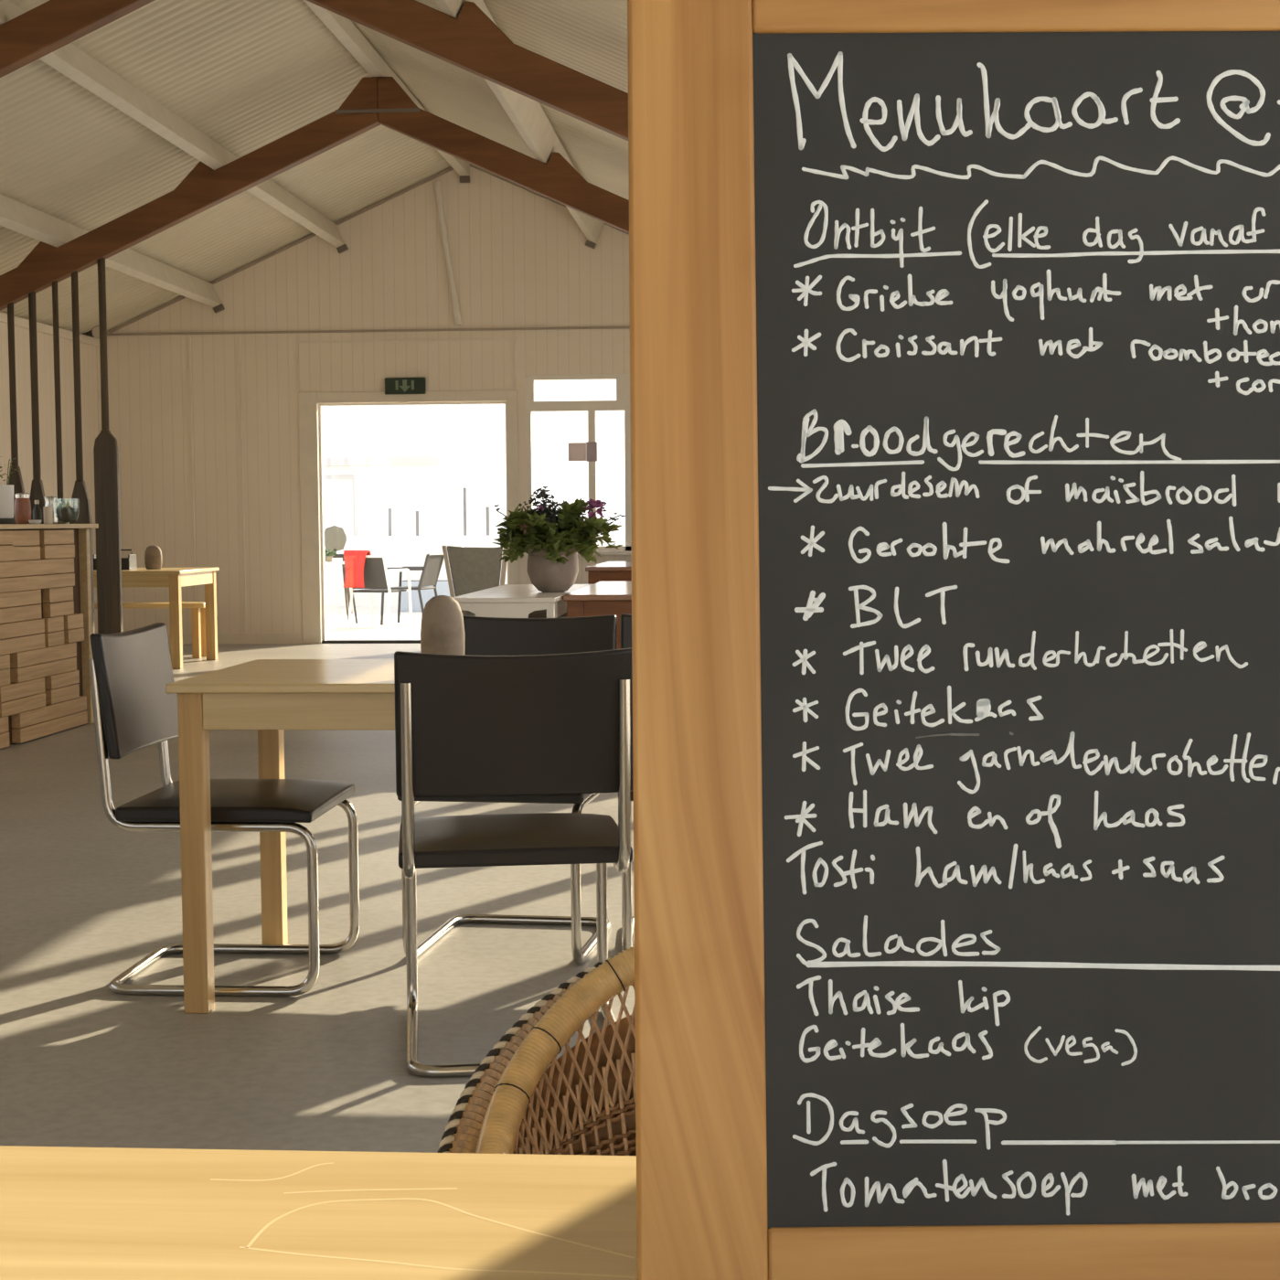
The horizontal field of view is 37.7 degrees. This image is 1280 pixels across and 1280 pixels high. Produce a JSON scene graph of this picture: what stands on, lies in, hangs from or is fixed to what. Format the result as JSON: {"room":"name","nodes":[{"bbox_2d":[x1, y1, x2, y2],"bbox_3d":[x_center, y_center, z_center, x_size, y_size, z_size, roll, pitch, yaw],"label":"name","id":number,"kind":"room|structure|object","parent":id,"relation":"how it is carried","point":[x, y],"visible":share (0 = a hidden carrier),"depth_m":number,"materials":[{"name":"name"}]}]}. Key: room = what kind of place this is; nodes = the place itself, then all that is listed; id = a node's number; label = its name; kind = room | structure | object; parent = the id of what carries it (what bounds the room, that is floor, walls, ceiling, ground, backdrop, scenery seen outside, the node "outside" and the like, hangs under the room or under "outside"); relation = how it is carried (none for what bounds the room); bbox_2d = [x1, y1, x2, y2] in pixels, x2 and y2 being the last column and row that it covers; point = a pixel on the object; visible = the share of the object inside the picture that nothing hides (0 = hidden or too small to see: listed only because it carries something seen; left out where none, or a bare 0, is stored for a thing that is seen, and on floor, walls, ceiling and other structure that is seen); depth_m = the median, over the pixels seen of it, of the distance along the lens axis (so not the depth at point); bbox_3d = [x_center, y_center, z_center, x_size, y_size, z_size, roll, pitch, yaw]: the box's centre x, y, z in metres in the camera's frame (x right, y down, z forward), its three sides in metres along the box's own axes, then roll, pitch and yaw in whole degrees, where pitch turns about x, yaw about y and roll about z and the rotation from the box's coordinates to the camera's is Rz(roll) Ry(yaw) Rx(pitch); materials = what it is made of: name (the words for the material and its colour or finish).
{"room":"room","nodes":[
{"label":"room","id":0,"kind":"room"},
{"bbox_2d":[0,321,98,633],"bbox_3d":[-5.819,-0.705,6.943,0.150,2.840,21.130,0,4,4],"label":"wall","id":1,"kind":"structure","parent":0,"point":[88,354],"depth_m":16.24,"materials":[{"name":"white paint"}]},
{"bbox_2d":[0,311,99,346],"bbox_3d":[-5.730,-2.076,6.830,0.050,0.070,21.090,0,4,4],"label":"trim","id":2,"kind":"structure","parent":1,"relation":"attached to","point":[19,322],"depth_m":16.09,"materials":[{"name":"white wood"}]},
{"bbox_2d":[0,0,628,140],"bbox_3d":[-2.099,-2.789,9.481,6.936,1.874,0.118,0,4,4],"label":"roof truss","id":3,"kind":"object","parent":1,"relation":"attached to","point":[472,42],"visible":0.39,"depth_m":9.34,"materials":[{"name":"brown wood"}]},
{"bbox_2d":[0,193,224,313],"bbox_3d":[-4.628,-2.472,6.749,0.181,0.266,21.129,0,4,4],"label":"purlin","id":4,"kind":"object","parent":3,"relation":"on","point":[16,216],"visible":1,"depth_m":14.63,"materials":[{"name":"white wood"}]},
{"bbox_2d":[303,0,469,182],"bbox_3d":[-2.302,-3.571,6.521,0.090,0.175,21.129,0,4,4],"label":"purlin","id":5,"kind":"object","parent":3,"relation":"on","point":[342,27],"visible":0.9,"depth_m":12.64,"materials":[{"name":"white wood"}]},
{"bbox_2d":[0,76,629,310],"bbox_3d":[-1.839,-3.033,13.305,6.936,1.874,0.118,0,4,4],"label":"roof truss","id":6,"kind":"object","parent":1,"relation":"attached to","point":[374,101],"visible":0.59,"depth_m":13.26,"materials":[{"name":"brown wood"}]},
{"bbox_2d":[0,0,629,335],"bbox_3d":[-2.298,-2.912,6.562,7.220,1.656,21.328,0,4,4],"label":"ceiling","id":7,"kind":"structure","parent":0,"point":[248,75],"depth_m":12.86,"materials":[{"name":"white wood"}]},
{"bbox_2d":[85,325,99,339],"bbox_3d":[-4.962,-2.812,17.094,0.174,0.139,0.175,-1,4,-11],"label":"spotlight","id":8,"kind":"object","parent":7,"relation":"attached to","point":[95,332],"visible":0.6,"depth_m":17.05,"materials":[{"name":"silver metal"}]},
{"bbox_2d":[0,0,348,253],"bbox_3d":[-3.474,-2.998,6.637,0.181,0.266,21.129,0,4,4],"label":"purlin","id":9,"kind":"object","parent":7,"relation":"attached to","point":[69,60],"visible":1,"depth_m":12.06,"materials":[{"name":"white wood"}]},
{"bbox_2d":[434,0,604,249],"bbox_3d":[-1.122,-3.004,6.477,0.181,0.266,21.129,0,4,4],"label":"purlin","id":10,"kind":"object","parent":7,"relation":"attached to","point":[527,114],"visible":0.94,"depth_m":12.22,"materials":[{"name":"white wood"}]},
{"bbox_2d":[0,643,634,1152],"bbox_3d":[-2.272,0.762,6.796,7.240,0.120,21.430,0,4,4],"label":"floor","id":11,"kind":"structure","parent":0,"point":[84,898],"depth_m":4.80,"materials":[{"name":"concrete"}]},
{"bbox_2d":[7,302,24,523],"bbox_3d":[-4.536,-1.083,13.616,0.140,2.732,0.060,0,4,4],"label":"oar","id":12,"kind":"object","parent":11,"relation":"on","point":[16,479],"visible":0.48,"depth_m":13.56,"materials":[{"name":"black wood"}]},
{"bbox_2d":[28,291,45,523],"bbox_3d":[-4.375,-1.120,13.603,0.150,2.805,0.060,0,4,4],"label":"oar","id":13,"kind":"object","parent":11,"relation":"on","point":[37,492],"visible":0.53,"depth_m":13.55,"materials":[{"name":"black wood"}]},
{"bbox_2d":[0,523,98,748],"bbox_3d":[-3.526,0.031,8.650,0.670,1.122,4.025,0,4,4],"label":"counter","id":14,"kind":"object","parent":11,"relation":"on","point":[46,616],"depth_m":9.88,"materials":[{"name":"brown wood"}]},
{"bbox_2d":[0,456,17,523],"bbox_3d":[-3.341,-0.786,9.846,0.147,0.356,0.128,0,4,4],"label":"flower vase","id":15,"kind":"object","parent":14,"relation":"on","point":[6,491],"visible":0.97,"depth_m":9.80,"materials":[{"name":"grey ceramic"}]},
{"bbox_2d":[14,492,31,523],"bbox_3d":[-3.324,-0.708,10.093,0.086,0.167,0.085,0,4,4],"label":"jar","id":16,"kind":"object","parent":14,"relation":"on","point":[22,502],"visible":0.93,"depth_m":10.06,"materials":[{"name":"red glass"}]},
{"bbox_2d":[28,520,41,523],"bbox_3d":[-3.230,-0.630,10.006,0.068,0.022,0.067,0,4,4],"label":"dish","id":17,"kind":"object","parent":14,"relation":"on","point":[29,521],"visible":0.89,"depth_m":9.98,"materials":[{"name":"white ceramic"}]},
{"bbox_2d":[32,500,41,523],"bbox_3d":[-3.327,-0.706,10.345,0.044,0.133,0.044,0,4,4],"label":"bottle","id":18,"kind":"object","parent":14,"relation":"on","point":[37,511],"visible":0.79,"depth_m":10.33,"materials":[{"name":"grey glass"}]},
{"bbox_2d":[42,504,53,523],"bbox_3d":[-3.218,-0.684,10.190,0.048,0.106,0.048,0,4,4],"label":"candle","id":19,"kind":"object","parent":14,"relation":"on","point":[48,510],"visible":0.9,"depth_m":10.17,"materials":[{"name":"beige wax"}]},
{"bbox_2d":[0,523,98,529],"bbox_3d":[-3.530,-0.516,8.615,0.670,0.025,4.025,0,4,4],"label":"countertop","id":20,"kind":"structure","parent":14,"relation":"on","point":[2,526],"depth_m":9.82,"materials":[{"name":"brown wood"}]},
{"bbox_2d":[44,496,63,523],"bbox_3d":[-3.287,-0.727,10.497,0.095,0.155,0.072,-2,4,-26],"label":"jug","id":21,"kind":"object","parent":14,"relation":"on","point":[51,501],"visible":0.66,"depth_m":10.47,"materials":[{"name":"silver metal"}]},
{"bbox_2d":[55,506,78,522],"bbox_3d":[-3.166,-0.712,10.363,0.128,0.140,0.128,0,4,4],"label":"glass bowl","id":22,"kind":"object","parent":14,"relation":"on","point":[67,514],"visible":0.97,"depth_m":10.32,"materials":[{"name":"clear glass"}]},
{"bbox_2d":[52,280,67,523],"bbox_3d":[-4.205,-1.159,13.589,0.100,2.882,0.060,0,4,4],"label":"oar","id":23,"kind":"object","parent":11,"relation":"on","point":[55,296],"visible":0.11,"depth_m":13.54,"materials":[{"name":"black wood"}]},
{"bbox_2d":[69,270,95,633],"bbox_3d":[-4.059,-1.193,13.577,0.150,2.948,0.060,0,4,4],"label":"oar","id":24,"kind":"object","parent":11,"relation":"on","point":[80,498],"visible":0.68,"depth_m":13.54,"materials":[{"name":"black wood"}]},
{"bbox_2d":[93,257,123,634],"bbox_3d":[-3.860,-1.238,13.561,0.172,3.039,0.060,0,4,4],"label":"post","id":25,"kind":"object","parent":11,"relation":"on","point":[105,449],"visible":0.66,"depth_m":13.55,"materials":[{"name":"black wood"}]},
{"bbox_2d":[94,601,206,658],"bbox_3d":[-4.309,-0.083,15.774,1.400,0.460,0.300,0,4,4],"label":"bench","id":26,"kind":"object","parent":11,"relation":"on","point":[197,608],"visible":0.36,"depth_m":15.60,"materials":[{"name":"brown wood"}]},
{"bbox_2d":[93,567,219,669],"bbox_3d":[-4.218,-0.184,14.978,1.450,0.760,1.040,0,4,4],"label":"wooden table","id":27,"kind":"object","parent":11,"relation":"on","point":[175,579],"visible":0.47,"depth_m":14.46,"materials":[{"name":"brown wood"}]},
{"bbox_2d":[92,549,137,569],"bbox_3d":[-4.180,-0.641,14.906,0.300,0.161,0.180,0,4,4],"label":"caddy","id":28,"kind":"object","parent":27,"relation":"on","point":[130,562],"visible":0.57,"depth_m":14.84,"materials":[{"name":"grey metal"}]},
{"bbox_2d":[144,544,162,569],"bbox_3d":[-3.869,-0.658,14.904,0.140,0.190,0.100,0,4,4],"label":"stone","id":29,"kind":"object","parent":27,"relation":"on","point":[153,555],"visible":1,"depth_m":14.86,"materials":[{"name":"beige stone"}]},
{"bbox_2d":[88,622,359,996],"bbox_3d":[-1.015,0.399,4.629,0.544,0.861,0.480,0,4,4],"label":"chair","id":30,"kind":"object","parent":11,"relation":"on","point":[130,671],"visible":0.92,"depth_m":4.48,"materials":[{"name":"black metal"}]},
{"bbox_2d":[165,659,394,1013],"bbox_3d":[-0.196,0.450,4.558,1.692,0.757,0.757,0,4,4],"label":"wooden table","id":31,"kind":"object","parent":11,"relation":"on","point":[270,697],"visible":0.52,"depth_m":4.25,"materials":[{"name":"brown wood"}]},
{"bbox_2d":[420,595,464,654],"bbox_3d":[-0.458,-0.009,4.349,0.104,0.190,0.074,0,4,4],"label":"stone","id":32,"kind":"object","parent":31,"relation":"on","point":[442,627],"visible":0.73,"depth_m":4.32,"materials":[{"name":"beige stone"}]},
{"bbox_2d":[0,1145,637,1279],"bbox_3d":[-0.146,0.698,0.697,1.710,0.750,0.840,0,4,4],"label":"wooden table","id":33,"kind":"object","parent":11,"relation":"on","point":[67,1212],"visible":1,"depth_m":0.99,"materials":[{"name":"brown wood"}]},
{"bbox_2d":[627,0,1279,1279],"bbox_3d":[0.263,-0.016,0.894,0.534,0.643,0.198,0,4,0],"label":"menu board","id":34,"kind":"object","parent":33,"relation":"on","point":[954,325],"visible":1,"depth_m":0.84,"materials":[{"name":"brown wood"}]},
{"bbox_2d":[441,545,508,616],"bbox_3d":[-1.067,-0.143,12.366,0.447,0.966,0.480,-1,4,-4],"label":"dining chair","id":35,"kind":"object","parent":11,"relation":"on","point":[473,570],"visible":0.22,"depth_m":12.11,"materials":[{"name":"grey fabric"}]},
{"bbox_2d":[397,614,617,964],"bbox_3d":[-0.336,0.375,4.938,0.480,0.861,0.544,0,4,9],"label":"chair","id":36,"kind":"object","parent":11,"relation":"on","point":[483,635],"visible":0.34,"depth_m":5.13,"materials":[{"name":"black leather"}]},
{"bbox_2d":[394,647,633,1077],"bbox_3d":[-0.274,0.434,4.004,0.480,0.861,0.544,-1,4,-7],"label":"chair","id":37,"kind":"object","parent":11,"relation":"on","point":[465,726],"visible":0.86,"depth_m":3.75,"materials":[{"name":"black leather"}]},
{"bbox_2d":[452,584,591,618],"bbox_3d":[-0.601,0.107,10.091,0.524,0.748,2.000,0,4,4],"label":"side table","id":38,"kind":"object","parent":11,"relation":"on","point":[506,601],"visible":0.44,"depth_m":9.09,"materials":[{"name":"white paint"}]},
{"bbox_2d":[528,608,566,618],"bbox_3d":[-0.603,-0.114,10.077,0.470,0.020,1.950,0,4,4],"label":"shelf","id":39,"kind":"object","parent":38,"relation":"attached to","point":[541,613],"depth_m":10.30,"materials":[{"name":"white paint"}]},
{"bbox_2d":[492,486,625,592],"bbox_3d":[-0.423,-0.527,9.766,0.702,0.555,0.537,0,4,1],"label":"potted plant","id":40,"kind":"object","parent":38,"relation":"on","point":[552,543],"visible":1,"depth_m":9.70,"materials":[{"name":"green plant"}]},
{"bbox_2d":[437,946,636,1155],"bbox_3d":[0.112,0.650,1.629,0.615,0.725,0.607,0,4,4],"label":"rattan chair","id":41,"kind":"object","parent":11,"relation":"on","point":[583,1104],"visible":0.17,"depth_m":1.80,"materials":[{"name":"brown wicker"}]},
{"bbox_2d":[562,581,631,649],"bbox_3d":[0.369,0.083,10.325,1.365,0.752,2.100,0,4,4],"label":"wooden table","id":42,"kind":"object","parent":11,"relation":"on","point":[601,598],"visible":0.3,"depth_m":9.32,"materials":[{"name":"brown wood"}]},
{"bbox_2d":[585,561,631,584],"bbox_3d":[0.499,-0.192,14.341,1.650,0.790,1.950,0,4,4],"label":"wooden table","id":43,"kind":"object","parent":11,"relation":"on","point":[608,570],"visible":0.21,"depth_m":13.42,"materials":[{"name":"brown wood"}]},
{"bbox_2d":[620,613,634,950],"bbox_3d":[0.186,0.371,4.942,0.480,0.861,0.544,0,4,1],"label":"chair","id":44,"kind":"object","parent":11,"relation":"on","point":[627,920],"visible":0.09,"depth_m":4.70,"materials":[{"name":"silver metal"}]},
{"bbox_2d":[95,166,631,641],"bbox_3d":[-1.569,-2.170,17.247,7.240,4.400,0.150,0,4,4],"label":"wall","id":45,"kind":"structure","parent":0,"point":[519,257],"depth_m":17.23,"materials":[{"name":"white wood"}]},
{"bbox_2d":[167,632,302,644],"bbox_3d":[-4.075,-0.012,17.473,1.897,0.100,0.015,0,4,4],"label":"baseboard","id":46,"kind":"structure","parent":45,"relation":"attached to","point":[247,637],"depth_m":17.43,"materials":[{"name":"beige wood"}]},
{"bbox_2d":[187,332,516,630],"bbox_3d":[-2.643,-1.443,17.284,3.052,2.720,0.014,0,4,4],"label":"trim","id":47,"kind":"structure","parent":45,"relation":"attached to","point":[514,338],"depth_m":17.32,"materials":[{"name":"white wood"}]},
{"bbox_2d":[106,163,629,334],"bbox_3d":[-1.584,-3.573,17.070,6.880,1.554,0.024,0,4,4],"label":"trim","id":48,"kind":"structure","parent":45,"relation":"attached to","point":[472,165],"depth_m":17.12,"materials":[{"name":"beige wood"}]},
{"bbox_2d":[106,326,629,335],"bbox_3d":[-1.579,-2.835,17.119,6.920,0.020,0.022,0,4,4],"label":"trim","id":49,"kind":"structure","parent":45,"relation":"attached to","point":[574,327],"depth_m":17.17,"materials":[{"name":"beige wood"}]},
{"bbox_2d":[384,377,426,403],"bbox_3d":[-2.150,-2.289,17.177,0.370,0.225,0.054,0,4,4],"label":"exit sign","id":50,"kind":"object","parent":45,"relation":"attached to","point":[392,385],"visible":1,"depth_m":17.15,"materials":[{"name":"green plastic"}]},
{"bbox_2d":[298,389,519,643],"bbox_3d":[-2.083,-1.081,17.357,1.758,2.220,0.120,0,4,4],"label":"door frame","id":51,"kind":"structure","parent":45,"relation":"in","point":[325,641],"depth_m":17.37,"materials":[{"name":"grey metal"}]},
{"bbox_2d":[434,181,461,325],"bbox_3d":[-1.748,-3.514,17.063,0.241,1.298,0.060,0,4,9],"label":"conduit pipe","id":52,"kind":"object","parent":45,"relation":"attached to","point":[437,185],"visible":1,"depth_m":17.05,"materials":[{"name":"grey metal"}]},
{"bbox_2d":[522,373,631,554],"bbox_3d":[-0.562,-1.598,17.135,1.060,1.639,0.210,0,4,4],"label":"window","id":53,"kind":"structure","parent":45,"relation":"in","point":[622,402],"depth_m":17.12,"materials":[{"name":"white paint"}]},
{"bbox_2d":[568,442,586,460],"bbox_3d":[-0.574,-1.722,17.167,0.163,0.167,0.003,0,4,4],"label":"paper notice","id":54,"kind":"object","parent":53,"relation":"attached to","point":[577,451],"visible":1,"depth_m":17.17,"materials":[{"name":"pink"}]},
{"bbox_2d":[586,441,597,461],"bbox_3d":[-0.442,-1.720,17.130,0.098,0.178,0.003,0,4,4],"label":"paper notice","id":55,"kind":"object","parent":53,"relation":"attached to","point":[591,446],"visible":1,"depth_m":17.13,"materials":[{"name":"grey paper"}]},
{"label":"outside","id":56,"kind":"structure","parent":0,"visible":0},
{"bbox_2d":[325,606,422,639],"bbox_3d":[2.036,-0.671,29.949,140.000,0.150,160.000,0,4,4],"label":"ground","id":57,"kind":"structure","parent":56,"point":[336,619],"depth_m":21.42,"materials":[{"name":"white concrete"}]},
{"bbox_2d":[324,525,352,613],"bbox_3d":[-3.961,-0.914,24.312,0.428,1.137,0.432,-1,4,-11],"label":"high chair","id":58,"kind":"object","parent":57,"relation":"on","point":[335,537],"visible":0.56,"depth_m":24.09,"materials":[{"name":"yellow plastic"}]},
{"bbox_2d":[324,561,357,623],"bbox_3d":[-3.524,-0.538,21.597,0.700,0.724,0.696,0,4,4],"label":"table","id":59,"kind":"object","parent":57,"relation":"on","point":[325,562],"visible":0.29,"depth_m":21.41,"materials":[{"name":"white metal"}]},
{"bbox_2d":[324,548,336,562],"bbox_3d":[-3.566,-0.974,21.521,0.174,0.155,0.185,0,4,4],"label":"herb pot","id":60,"kind":"object","parent":59,"relation":"on","point":[328,554],"visible":0.9,"depth_m":21.49,"materials":[{"name":"white ceramic"}]},
{"bbox_2d":[347,554,412,629],"bbox_3d":[-2.905,-0.539,20.822,0.522,0.817,0.615,1,4,22],"label":"chair","id":61,"kind":"object","parent":57,"relation":"on","point":[376,576],"visible":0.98,"depth_m":20.59,"materials":[{"name":"grey"}]},
{"bbox_2d":[343,550,371,587],"bbox_3d":[-3.107,-0.780,20.575,0.300,0.409,0.173,1,4,22],"label":"blanket","id":62,"kind":"object","parent":61,"relation":"hanging from","point":[354,560],"visible":1,"depth_m":20.53,"materials":[{"name":"fabric"}]},
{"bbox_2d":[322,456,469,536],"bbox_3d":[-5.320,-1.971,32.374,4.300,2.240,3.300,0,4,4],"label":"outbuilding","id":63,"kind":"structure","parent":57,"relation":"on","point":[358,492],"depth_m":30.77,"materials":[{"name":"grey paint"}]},
{"bbox_2d":[380,553,443,625],"bbox_3d":[-2.612,-0.589,21.576,0.615,0.817,0.522,1,4,16],"label":"chair","id":64,"kind":"object","parent":57,"relation":"on","point":[431,570],"visible":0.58,"depth_m":21.45,"materials":[{"name":"grey"}]},
{"bbox_2d":[400,579,454,611],"bbox_3d":[-2.684,-0.580,24.651,0.900,0.405,0.300,0,4,4],"label":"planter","id":65,"kind":"object","parent":57,"relation":"on","point":[442,586],"visible":0.33,"depth_m":24.51,"materials":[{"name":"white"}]},
{"bbox_2d":[451,404,463,596],"bbox_3d":[-2.147,-1.674,22.134,0.100,2.900,0.100,0,4,4],"label":"post","id":66,"kind":"object","parent":57,"relation":"on","point":[457,430],"visible":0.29,"depth_m":22.07,"materials":[{"name":"white metal"}]},
{"bbox_2d":[324,534,625,606],"bbox_3d":[-1.722,-0.979,26.293,12.000,0.980,0.250,0,4,4],"label":"wall","id":67,"kind":"structure","parent":57,"relation":"on","point":[399,551],"depth_m":26.27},
{"bbox_2d":[387,508,392,535],"bbox_3d":[-3.513,-1.657,26.361,0.044,0.390,0.050,0,4,4],"label":"fence post","id":68,"kind":"object","parent":67,"relation":"on","point":[389,509],"visible":1,"depth_m":26.34,"materials":[{"name":"grey"}]},
{"bbox_2d":[416,511,419,535],"bbox_3d":[-3.124,-1.638,26.335,0.044,0.350,0.050,0,4,4],"label":"fence post","id":69,"kind":"object","parent":67,"relation":"on","point":[417,512],"visible":1,"depth_m":26.31,"materials":[{"name":"grey"}]},
{"bbox_2d":[462,487,467,535],"bbox_3d":[-2.455,-1.800,26.280,0.044,0.670,0.050,0,4,4],"label":"fence post","id":70,"kind":"object","parent":67,"relation":"on","point":[464,488],"visible":0.86,"depth_m":26.26,"materials":[{"name":"grey"}]},
{"bbox_2d":[485,506,490,535],"bbox_3d":[-2.133,-1.666,26.267,0.044,0.400,0.050,0,4,4],"label":"fence post","id":71,"kind":"object","parent":67,"relation":"on","point":[486,507],"visible":1,"depth_m":26.24,"materials":[{"name":"grey"}]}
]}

